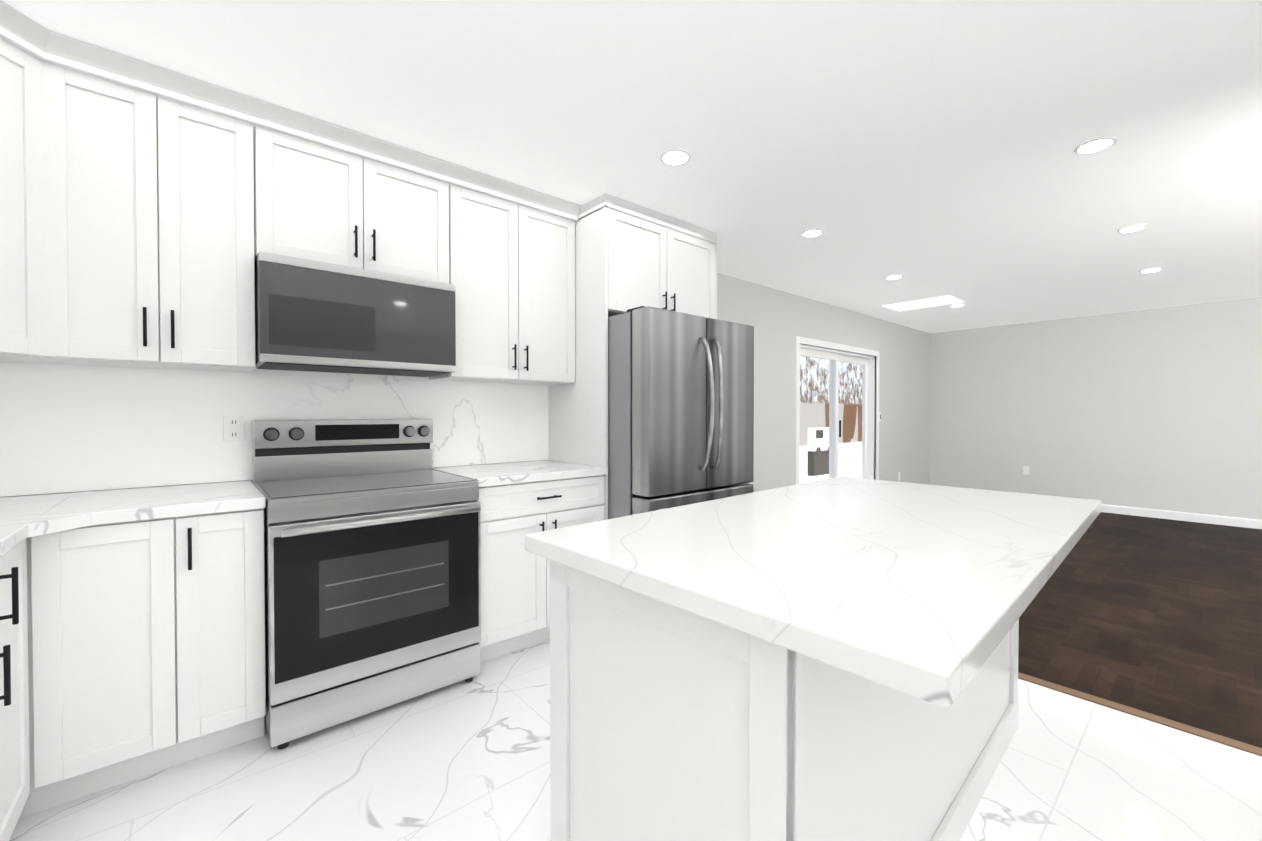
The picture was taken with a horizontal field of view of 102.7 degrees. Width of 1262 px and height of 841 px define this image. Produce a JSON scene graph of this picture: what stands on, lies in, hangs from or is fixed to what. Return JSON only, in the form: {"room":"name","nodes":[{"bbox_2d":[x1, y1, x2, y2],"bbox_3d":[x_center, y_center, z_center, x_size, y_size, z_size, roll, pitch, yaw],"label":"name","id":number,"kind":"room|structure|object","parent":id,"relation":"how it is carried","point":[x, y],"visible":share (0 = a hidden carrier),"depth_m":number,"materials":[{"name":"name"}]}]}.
{"room":"kitchen","nodes":[
{"label":"kitchen","id":0,"kind":"room"},
{"bbox_2d":[5,272,930,496],"bbox_3d":[0.930,-0.071,4.704,9.900,2.470,0.150,-1,1,-41],"label":"wall","id":1,"kind":"structure","parent":0,"point":[779,321],"depth_m":5.47,"materials":[{"name":"grey paint"}]},
{"bbox_2d":[0,0,75,362],"bbox_3d":[-2.169,-0.737,1.484,0.684,1.058,0.638,-1,1,-41],"label":"upper cabinet","id":2,"kind":"object","parent":1,"relation":"attached to","point":[36,177],"depth_m":1.65,"materials":[{"name":"white wood"}]},
{"bbox_2d":[24,56,279,371],"bbox_3d":[-1.823,-0.709,1.974,0.672,0.990,0.348,-1,1,-41],"label":"upper cabinet","id":3,"kind":"object","parent":1,"relation":"attached to","point":[149,212],"depth_m":1.87,"materials":[{"name":"white wood"}]},
{"bbox_2d":[0,362,547,496],"bbox_3d":[-1.599,-0.005,2.415,2.778,0.548,0.012,-1,1,-41],"label":"backsplash","id":4,"kind":"structure","parent":1,"relation":"attached to","point":[69,428],"depth_m":2.15,"materials":[{"name":"stone"}]},
{"bbox_2d":[223,415,244,440],"bbox_3d":[-1.772,0.035,2.253,0.075,0.115,0.008,-1,1,-41],"label":"outlet","id":5,"kind":"object","parent":4,"relation":"attached to","point":[233,427],"visible":1,"depth_m":2.25,"materials":[{"name":"white plastic"}]},
{"bbox_2d":[280,124,451,283],"bbox_3d":[-1.324,-0.943,2.422,0.794,0.532,0.316,-1,1,-41],"label":"upper cabinet","id":6,"kind":"object","parent":1,"relation":"attached to","point":[340,204],"depth_m":2.30,"materials":[{"name":"white wood"}]},
{"bbox_2d":[255,251,456,376],"bbox_3d":[-1.292,-0.453,2.391,0.786,0.436,0.409,-1,1,-41],"label":"over-the-range microwave","id":7,"kind":"object","parent":6,"relation":"attached to","point":[314,316],"visible":1,"depth_m":2.21,"materials":[{"name":"metal"}]},
{"bbox_2d":[429,180,577,384],"bbox_3d":[-0.755,-0.720,2.917,0.831,0.990,0.316,-1,1,-41],"label":"upper cabinet","id":8,"kind":"object","parent":1,"relation":"attached to","point":[513,260],"depth_m":2.79,"materials":[{"name":"white wood"}]},
{"bbox_2d":[795,336,879,484],"bbox_3d":[2.432,0.128,5.988,1.990,2.040,0.152,-1,1,-41],"label":"door frame","id":9,"kind":"structure","parent":1,"relation":"in","point":[835,357],"depth_m":6.01,"materials":[{"name":"white wood"}]},
{"bbox_2d":[2,0,1261,332],"bbox_3d":[2.988,-1.328,2.304,9.900,0.100,6.450,-1,1,-41],"label":"ceiling","id":10,"kind":"structure","parent":0,"point":[924,148],"depth_m":2.11,"materials":[{"name":"white paint"}]},
{"bbox_2d":[660,149,690,165],"bbox_3d":[0.216,-1.277,2.455,0.149,0.006,0.149,1,1,40],"label":"recessed light","id":11,"kind":"object","parent":10,"relation":"in","point":[676,157],"depth_m":2.44,"materials":[{"name":"white plastic"}]},
{"bbox_2d":[801,229,823,236],"bbox_3d":[1.249,-1.289,3.478,0.149,0.006,0.149,0,1,10],"label":"recessed light","id":12,"kind":"object","parent":10,"relation":"in","point":[813,232],"depth_m":3.47,"materials":[{"name":"white plastic"}]},
{"bbox_2d":[885,275,902,279],"bbox_3d":[2.395,-1.302,4.599,0.149,0.006,0.149,0,1,10],"label":"recessed light","id":13,"kind":"object","parent":10,"relation":"in","point":[893,277],"depth_m":4.59,"materials":[{"name":"white plastic"}]},
{"bbox_2d":[884,295,964,310],"bbox_3d":[3.291,-1.604,5.700,0.560,0.569,0.760,-1,1,-41],"label":"shaft","id":14,"kind":"object","parent":10,"relation":"attached to","point":[933,300],"visible":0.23,"depth_m":5.89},
{"bbox_2d":[949,304,964,306],"bbox_3d":[3.737,-1.316,5.784,0.149,0.006,0.149,1,1,40],"label":"recessed light","id":15,"kind":"object","parent":10,"relation":"in","point":[956,305],"depth_m":5.76,"materials":[{"name":"white"}]},
{"bbox_2d":[1074,137,1116,154],"bbox_3d":[2.158,-1.275,2.348,0.149,0.006,0.149,0,1,10],"label":"recessed light","id":16,"kind":"object","parent":10,"relation":"in","point":[1096,145],"depth_m":2.34,"materials":[{"name":"white plastic"}]},
{"bbox_2d":[1117,224,1147,232],"bbox_3d":[3.369,-1.288,3.393,0.149,0.006,0.149,0,1,10],"label":"recessed light","id":17,"kind":"object","parent":10,"relation":"in","point":[1133,228],"depth_m":3.38,"materials":[{"name":"white plastic"}]},
{"bbox_2d":[1139,268,1163,272],"bbox_3d":[4.505,-1.299,4.373,0.149,0.006,0.149,0,1,10],"label":"recessed light","id":18,"kind":"object","parent":10,"relation":"in","point":[1152,269],"depth_m":4.36,"materials":[{"name":"white plastic"}]},
{"bbox_2d":[9,640,1261,840],"bbox_3d":[0.781,1.264,0.430,4.070,0.100,6.450,-1,1,-41],"label":"floor","id":19,"kind":"structure","parent":0,"point":[463,760],"depth_m":1.67,"materials":[{"name":"stone"}]},
{"bbox_2d":[0,528,63,840],"bbox_3d":[-1.846,0.766,1.131,0.710,0.880,0.446,-1,1,-41],"label":"base cabinet","id":20,"kind":"object","parent":19,"relation":"on","point":[31,582],"depth_m":1.48,"materials":[{"name":"white wood"}]},
{"bbox_2d":[0,492,71,551],"bbox_3d":[-1.631,0.309,0.845,0.670,0.039,2.348,-1,1,-41],"label":"countertop","id":21,"kind":"structure","parent":20,"relation":"on","point":[18,514],"depth_m":1.53,"materials":[{"name":"white stone"}]},
{"bbox_2d":[60,512,207,802],"bbox_3d":[-1.801,0.758,1.799,0.396,0.880,0.690,-1,1,-41],"label":"base cabinet","id":22,"kind":"object","parent":19,"relation":"on","point":[132,633],"depth_m":1.62,"materials":[{"name":"white wood"}]},
{"bbox_2d":[40,480,265,523],"bbox_3d":[-1.731,0.296,1.887,0.539,0.039,0.640,-1,1,-41],"label":"countertop","id":23,"kind":"structure","parent":22,"relation":"on","point":[212,499],"depth_m":1.76,"materials":[{"name":"white stone"}]},
{"bbox_2d":[204,508,265,754],"bbox_3d":[-1.650,0.756,1.977,0.303,0.880,0.618,-1,1,-41],"label":"base cabinet","id":24,"kind":"object","parent":19,"relation":"on","point":[234,545],"depth_m":1.79,"materials":[{"name":"white wood"}]},
{"bbox_2d":[252,419,480,748],"bbox_3d":[-1.182,0.595,2.276,0.786,1.195,0.747,-1,1,-41],"label":"range","id":25,"kind":"object","parent":19,"relation":"on","point":[372,566],"visible":0.98,"depth_m":2.06,"materials":[{"name":"metal"}]},
{"bbox_2d":[477,476,604,662],"bbox_3d":[-0.639,0.746,2.849,0.770,0.880,0.618,-1,1,-41],"label":"base cabinet","id":26,"kind":"object","parent":19,"relation":"on","point":[515,581],"depth_m":2.53,"materials":[{"name":"white wood"}]},
{"bbox_2d":[432,460,606,487],"bbox_3d":[-0.633,0.285,2.834,0.771,0.039,0.640,-1,1,-41],"label":"countertop","id":27,"kind":"structure","parent":26,"relation":"on","point":[527,472],"depth_m":2.70,"materials":[{"name":"white stone"}]},
{"bbox_2d":[548,193,716,519],"bbox_3d":[0.036,-0.055,3.398,0.980,2.468,0.654,-1,1,-41],"label":"surround","id":28,"kind":"object","parent":19,"relation":"on","point":[629,255],"visible":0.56,"depth_m":3.03,"materials":[{"name":"white wood"}]},
{"bbox_2d":[608,306,753,518],"bbox_3d":[0.168,0.282,3.249,0.924,1.797,1.004,-1,1,-41],"label":"fridge","id":29,"kind":"object","parent":19,"relation":"on","point":[680,408],"visible":0.58,"depth_m":2.82,"materials":[{"name":"grey metal"}]},
{"bbox_2d":[549,564,1018,840],"bbox_3d":[0.636,0.766,1.669,1.728,0.866,0.753,-1,1,-43],"label":"kitchen island","id":30,"kind":"object","parent":19,"relation":"on","point":[666,724],"depth_m":1.06,"materials":[{"name":"white wood"}]},
{"bbox_2d":[525,476,1100,715],"bbox_3d":[0.712,0.312,1.563,1.800,0.043,0.960,-1,1,-43],"label":"island countertop","id":31,"kind":"structure","parent":30,"relation":"on","point":[911,591],"depth_m":1.06,"materials":[{"name":"white stone"}]},
{"bbox_2d":[1018,672,1261,756],"bbox_3d":[2.322,1.198,1.759,0.060,0.010,6.149,-1,1,-41],"label":"trim","id":32,"kind":"structure","parent":19,"relation":"on","point":[1239,745],"depth_m":2.03,"materials":[{"name":"brown wood"}]},
{"bbox_2d":[930,297,1261,519],"bbox_3d":[6.728,-0.080,5.447,0.150,2.470,6.300,-1,1,-41],"label":"wall","id":33,"kind":"structure","parent":0,"point":[1159,408],"depth_m":6.23,"materials":[{"name":"white paint"}]},
{"bbox_2d":[1023,466,1029,474],"bbox_3d":[5.391,0.678,6.885,0.006,0.120,0.070,-1,1,-41],"label":"outlet","id":34,"kind":"object","parent":33,"relation":"attached to","point":[1025,470],"visible":1,"depth_m":6.88,"materials":[{"name":"white plastic"}]},
{"bbox_2d":[1101,504,1261,528],"bbox_3d":[6.616,1.105,5.464,0.013,0.100,6.148,-1,1,-41],"label":"baseboard","id":35,"kind":"structure","parent":33,"relation":"attached to","point":[1202,518],"depth_m":5.77,"materials":[{"name":"white wood"}]},
{"bbox_2d":[1018,512,1261,747],"bbox_3d":[4.529,1.228,3.664,5.830,0.096,6.450,-1,1,-41],"label":"floor","id":36,"kind":"structure","parent":0,"point":[1160,617],"depth_m":2.96,"materials":[{"name":"brown wood"}]},
{"label":"outside","id":37,"kind":"structure","parent":0,"visible":0},
{"bbox_2d":[800,356,862,483],"bbox_3d":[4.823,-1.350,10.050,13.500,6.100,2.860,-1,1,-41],"label":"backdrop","id":38,"kind":"structure","parent":37,"point":[850,456],"depth_m":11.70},
{"bbox_2d":[807,427,828,475],"bbox_3d":[4.221,0.680,11.232,0.800,1.047,0.180,-1,1,-41],"label":"outdoor grill","id":39,"kind":"object","parent":38,"relation":"on","point":[817,469],"depth_m":11.03,"materials":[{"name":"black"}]}
]}

